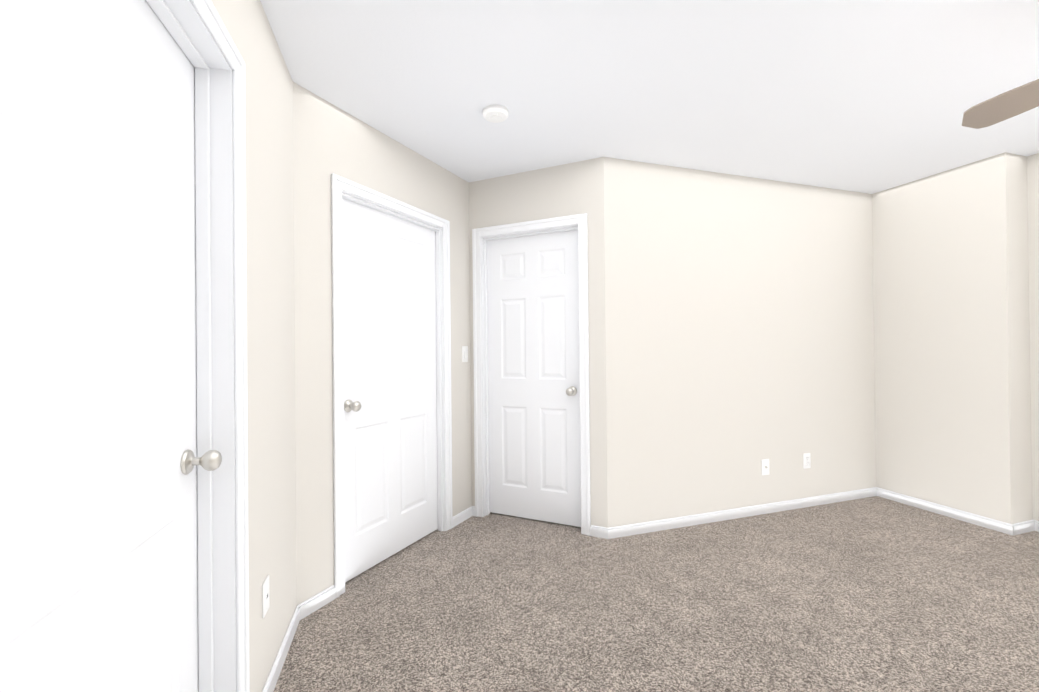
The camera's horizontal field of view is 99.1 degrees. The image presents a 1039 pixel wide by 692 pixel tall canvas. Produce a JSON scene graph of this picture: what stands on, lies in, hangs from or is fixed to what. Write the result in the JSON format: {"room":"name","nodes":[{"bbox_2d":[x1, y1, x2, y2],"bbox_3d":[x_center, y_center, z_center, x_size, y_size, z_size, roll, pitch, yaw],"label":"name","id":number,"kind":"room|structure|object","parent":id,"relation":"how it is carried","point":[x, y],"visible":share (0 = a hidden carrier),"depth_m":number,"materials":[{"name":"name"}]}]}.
{"room":"empty bedroom","nodes":[
{"label":"empty bedroom","id":0,"kind":"room"},
{"bbox_2d":[211,0,296,691],"bbox_3d":[-0.624,0.005,0.284,0.130,2.520,3.628,-1,0,-15],"label":"wall","id":1,"kind":"structure","parent":0,"point":[270,323],"depth_m":1.61,"materials":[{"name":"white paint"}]},
{"bbox_2d":[0,0,221,691],"bbox_3d":[-0.776,0.214,0.855,0.116,2.008,0.810,-1,0,-15],"label":"entry door","id":2,"kind":"structure","parent":1,"relation":"in","point":[100,460],"depth_m":0.83,"materials":[{"name":"white wood"}]},
{"bbox_2d":[146,0,249,691],"bbox_3d":[-0.766,0.185,0.858,0.148,2.090,0.950,-1,0,-15],"label":"door frame","id":3,"kind":"structure","parent":1,"relation":"attached to","point":[185,26],"depth_m":1.26,"materials":[{"name":"white wood"}]},
{"bbox_2d":[262,575,269,617],"bbox_3d":[-0.880,0.870,1.539,0.008,0.115,0.070,-1,0,-15],"label":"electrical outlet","id":4,"kind":"object","parent":1,"relation":"attached to","point":[265,598],"visible":1,"depth_m":1.52,"materials":[{"name":"white plastic"}]},
{"bbox_2d":[262,605,299,691],"bbox_3d":[-0.551,1.191,0.328,0.013,0.068,3.463,-1,0,-15],"label":"baseboard","id":5,"kind":"structure","parent":1,"relation":"attached to","point":[274,674],"depth_m":1.72,"materials":[{"name":"white wood"}]},
{"bbox_2d":[293,82,471,604],"bbox_3d":[-0.713,0.019,2.705,0.115,2.520,1.523,-1,0,28],"label":"wall","id":6,"kind":"structure","parent":0,"point":[329,139],"depth_m":2.16,"materials":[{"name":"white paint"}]},
{"bbox_2d":[298,506,472,619],"bbox_3d":[-0.671,1.204,2.619,0.013,0.068,1.408,-1,0,28],"label":"baseboard","id":7,"kind":"structure","parent":6,"relation":"attached to","point":[309,606],"depth_m":2.11,"materials":[{"name":"white wood"}]},
{"bbox_2d":[342,198,437,581],"bbox_3d":[-0.724,0.223,2.614,0.116,2.008,0.810,-1,0,28],"label":"closet door","id":8,"kind":"structure","parent":6,"relation":"in","point":[390,390],"depth_m":2.58,"materials":[{"name":"white wood"}]},
{"bbox_2d":[331,173,452,597],"bbox_3d":[-0.751,0.218,2.628,0.116,2.041,0.852,-1,0,28],"label":"door frame","id":9,"kind":"structure","parent":6,"relation":"attached to","point":[439,356],"depth_m":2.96,"materials":[{"name":"white wood"}]},
{"bbox_2d":[462,346,467,361],"bbox_3d":[-0.389,0.058,3.181,0.013,0.115,0.070,-1,0,28],"label":"light switch","id":10,"kind":"object","parent":6,"relation":"attached to","point":[464,353],"visible":1,"depth_m":3.17,"materials":[{"name":"white plastic"}]},
{"bbox_2d":[469,157,607,527],"bbox_3d":[0.068,0.013,3.118,1.118,2.520,0.115,-1,0,25],"label":"wall","id":11,"kind":"structure","parent":0,"point":[574,188],"depth_m":2.90,"materials":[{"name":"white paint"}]},
{"bbox_2d":[472,213,590,535],"bbox_3d":[0.083,0.188,3.102,0.860,2.090,0.133,-1,0,24],"label":"door frame","id":12,"kind":"structure","parent":11,"relation":"attached to","point":[580,220],"depth_m":3.17,"materials":[{"name":"white wood"}]},
{"bbox_2d":[487,230,580,526],"bbox_3d":[0.083,0.217,3.101,0.720,2.008,0.116,-1,0,25],"label":"bathroom door","id":13,"kind":"structure","parent":11,"relation":"in","point":[534,391],"depth_m":3.11,"materials":[{"name":"white wood"}]},
{"bbox_2d":[472,506,607,538],"bbox_3d":[0.108,1.198,3.028,1.009,0.068,0.013,-1,0,25],"label":"baseboard","id":14,"kind":"structure","parent":11,"relation":"attached to","point":[599,531],"depth_m":2.84,"materials":[{"name":"white wood"}]},
{"bbox_2d":[260,0,1038,193],"bbox_3d":[1.458,-1.289,1.654,6.600,0.120,6.800,0,0,-18],"label":"ceiling","id":15,"kind":"structure","parent":0,"point":[869,96],"depth_m":2.02,"materials":[{"name":"white paint"}]},
{"bbox_2d":[482,104,508,122],"bbox_3d":[-0.123,-1.189,2.283,0.136,0.042,0.136,0,0,-18],"label":"smoke detector","id":16,"kind":"object","parent":15,"relation":"attached to","point":[494,113],"visible":1,"depth_m":2.25,"materials":[{"name":"white plastic"}]},
{"bbox_2d":[962,79,1038,128],"bbox_3d":[2.062,-1.001,1.320,1.024,0.472,1.010,0,0,-18],"label":"fan","id":17,"kind":"object","parent":15,"relation":"hanging from","point":[1007,105],"visible":1,"depth_m":1.64,"materials":[{"name":"beige wood"}]},
{"bbox_2d":[273,496,1038,691],"bbox_3d":[1.484,1.271,1.641,6.600,0.120,6.800,0,0,-18],"label":"floor","id":18,"kind":"structure","parent":0,"point":[874,594],"depth_m":2.04,"materials":[{"name":"carpet"}]},
{"bbox_2d":[604,157,875,527],"bbox_3d":[1.837,-0.004,3.311,2.741,2.520,0.115,0,0,-18],"label":"wall","id":19,"kind":"structure","parent":0,"point":[739,317],"depth_m":3.14,"materials":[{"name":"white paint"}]},
{"bbox_2d":[607,487,876,538],"bbox_3d":[1.724,1.183,3.196,2.447,0.068,0.013,0,0,-18],"label":"baseboard","id":20,"kind":"structure","parent":19,"relation":"attached to","point":[666,524],"depth_m":3.12,"materials":[{"name":"white wood"}]},
{"bbox_2d":[761,459,768,474],"bbox_3d":[1.793,0.881,3.219,0.070,0.115,0.017,0,0,-18],"label":"electrical outlet","id":21,"kind":"object","parent":19,"relation":"attached to","point":[765,466],"visible":1,"depth_m":3.22,"materials":[{"name":"white plastic"}]},
{"bbox_2d":[803,453,810,468],"bbox_3d":[2.174,0.868,3.346,0.070,0.115,0.011,0,0,-18],"label":"electrical outlet","id":22,"kind":"object","parent":19,"relation":"attached to","point":[806,461],"visible":1,"depth_m":3.34,"materials":[{"name":"white plastic"}]},
{"bbox_2d":[872,152,1032,523],"bbox_3d":[3.112,-0.017,3.254,0.250,2.520,0.820,0,0,-18],"label":"wall column","id":23,"kind":"structure","parent":0,"point":[951,343],"depth_m":3.08,"materials":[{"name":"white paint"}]},
{"bbox_2d":[876,487,1013,535],"bbox_3d":[3.004,1.170,3.192,0.013,0.068,0.813,0,0,-18],"label":"baseboard","id":24,"kind":"structure","parent":23,"relation":"attached to","point":[987,522],"depth_m":3.11,"materials":[{"name":"white wood"}]},
{"bbox_2d":[1013,520,1033,534],"bbox_3d":[3.239,1.165,2.848,0.236,0.068,0.013,0,0,-18],"label":"baseboard","id":25,"kind":"structure","parent":23,"relation":"attached to","point":[1023,527],"depth_m":2.84,"materials":[{"name":"white wood"}]},
{"bbox_2d":[1027,153,1038,520],"bbox_3d":[3.732,-0.030,1.936,0.160,2.520,3.869,0,0,-18],"label":"wall","id":26,"kind":"structure","parent":0,"point":[1033,203],"depth_m":2.88,"materials":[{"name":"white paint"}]},
{"bbox_2d":[1033,520,1038,531],"bbox_3d":[3.800,1.153,1.476,0.013,0.068,2.969,0,0,-18],"label":"baseboard","id":27,"kind":"structure","parent":26,"relation":"attached to","point":[1036,525],"depth_m":2.87,"materials":[{"name":"white wood"}]}
]}

